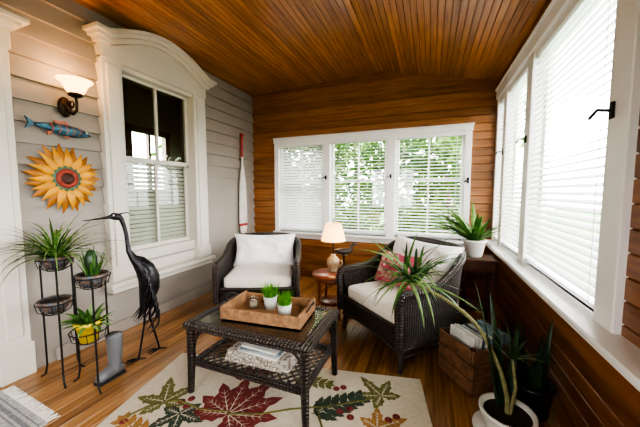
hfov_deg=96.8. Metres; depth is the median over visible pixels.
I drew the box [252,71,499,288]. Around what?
wall
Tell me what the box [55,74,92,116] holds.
wall sconce
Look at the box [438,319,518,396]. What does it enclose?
crate
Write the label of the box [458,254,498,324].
plant stand
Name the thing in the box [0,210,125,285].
spider plant
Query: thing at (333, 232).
table lamp
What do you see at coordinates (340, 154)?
hedge
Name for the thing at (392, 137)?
window
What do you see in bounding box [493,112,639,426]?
wall
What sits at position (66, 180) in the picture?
wall ornament
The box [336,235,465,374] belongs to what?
wicker armchair
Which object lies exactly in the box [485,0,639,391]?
window
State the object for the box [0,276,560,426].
floor
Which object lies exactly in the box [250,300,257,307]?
candle jar
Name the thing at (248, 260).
wicker armchair
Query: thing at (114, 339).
rubber boot
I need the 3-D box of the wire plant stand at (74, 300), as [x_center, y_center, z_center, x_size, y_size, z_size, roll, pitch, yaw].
[-1.700,0.739,1.966,0.592,0.868,0.267,1,4,11]
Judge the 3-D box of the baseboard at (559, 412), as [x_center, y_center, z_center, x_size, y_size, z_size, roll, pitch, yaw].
[1.128,1.199,0.985,0.022,0.100,5.478,2,5,21]
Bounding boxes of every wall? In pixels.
[0,0,254,368]
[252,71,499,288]
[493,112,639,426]
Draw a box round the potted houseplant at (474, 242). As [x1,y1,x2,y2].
[421,202,501,257]
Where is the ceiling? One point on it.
(256, 47)
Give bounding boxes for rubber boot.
[93,331,126,386]
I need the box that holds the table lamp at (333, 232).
[321,220,345,271]
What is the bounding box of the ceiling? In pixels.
[73,0,551,95]
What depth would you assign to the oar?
4.33 m
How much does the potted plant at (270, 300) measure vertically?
0.201 m
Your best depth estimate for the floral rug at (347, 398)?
1.76 m
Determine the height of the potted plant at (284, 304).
0.174 m
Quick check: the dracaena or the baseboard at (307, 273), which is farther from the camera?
the baseboard at (307, 273)
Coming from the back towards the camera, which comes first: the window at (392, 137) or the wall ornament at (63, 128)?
the window at (392, 137)
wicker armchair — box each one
[212,232,300,303]
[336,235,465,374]
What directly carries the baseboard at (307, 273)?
attached to the wall at (380, 100)
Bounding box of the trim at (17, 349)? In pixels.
[0,8,36,386]
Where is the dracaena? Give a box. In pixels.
[360,230,548,426]
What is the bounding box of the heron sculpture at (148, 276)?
[83,212,166,366]
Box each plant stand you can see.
[33,256,110,393]
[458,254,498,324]
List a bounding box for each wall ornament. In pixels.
[23,143,99,212]
[24,115,90,139]
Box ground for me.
[338,205,600,251]
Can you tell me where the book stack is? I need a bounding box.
[237,342,285,361]
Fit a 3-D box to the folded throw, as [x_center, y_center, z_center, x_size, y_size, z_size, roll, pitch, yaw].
[-0.359,0.918,1.914,0.460,0.077,0.300,2,5,19]
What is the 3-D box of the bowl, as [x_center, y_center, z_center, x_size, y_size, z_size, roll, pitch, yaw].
[-1.833,0.635,1.966,0.188,0.090,0.188,2,5,21]
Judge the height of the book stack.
0.037 m
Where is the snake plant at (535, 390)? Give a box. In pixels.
[513,320,556,421]
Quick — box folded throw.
[225,341,299,374]
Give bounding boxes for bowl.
[36,294,72,314]
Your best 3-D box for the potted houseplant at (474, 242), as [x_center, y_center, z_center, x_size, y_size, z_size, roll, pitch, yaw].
[1.433,0.151,2.914,0.788,0.540,0.791,2,5,21]
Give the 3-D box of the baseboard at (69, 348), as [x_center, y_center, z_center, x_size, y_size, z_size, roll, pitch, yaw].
[-1.563,1.003,3.502,0.026,0.110,2.760,2,5,21]
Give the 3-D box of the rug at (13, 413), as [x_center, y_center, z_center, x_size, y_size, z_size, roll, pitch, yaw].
[-2.013,1.214,1.373,0.620,0.011,0.961,2,5,25]
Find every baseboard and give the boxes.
[55,282,212,360]
[300,269,484,297]
[494,296,574,426]
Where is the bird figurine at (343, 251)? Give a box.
[334,242,357,264]
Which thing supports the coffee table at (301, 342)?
on the floral rug at (347, 398)
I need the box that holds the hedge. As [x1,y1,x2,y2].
[151,99,525,233]
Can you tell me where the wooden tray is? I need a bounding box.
[220,290,315,329]
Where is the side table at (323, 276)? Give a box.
[312,268,343,320]
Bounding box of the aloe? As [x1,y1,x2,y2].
[74,246,117,287]
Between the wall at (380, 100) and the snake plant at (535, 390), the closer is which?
the snake plant at (535, 390)
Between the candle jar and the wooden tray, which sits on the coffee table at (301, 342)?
the wooden tray
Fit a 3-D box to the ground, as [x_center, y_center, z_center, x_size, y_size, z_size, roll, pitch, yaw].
[1.808,1.563,4.793,60.000,0.001,70.000,2,5,21]
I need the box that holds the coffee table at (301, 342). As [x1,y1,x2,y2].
[183,294,338,426]
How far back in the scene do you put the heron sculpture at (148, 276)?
2.21 m
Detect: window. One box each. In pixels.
[82,21,216,293]
[273,123,474,246]
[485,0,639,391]
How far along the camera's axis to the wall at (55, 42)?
2.34 m
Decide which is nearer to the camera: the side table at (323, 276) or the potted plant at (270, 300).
the potted plant at (270, 300)
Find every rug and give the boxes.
[0,385,59,426]
[96,353,432,426]
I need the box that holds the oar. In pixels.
[239,133,246,232]
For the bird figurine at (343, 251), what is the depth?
2.92 m
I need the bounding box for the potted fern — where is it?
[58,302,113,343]
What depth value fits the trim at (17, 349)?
1.94 m

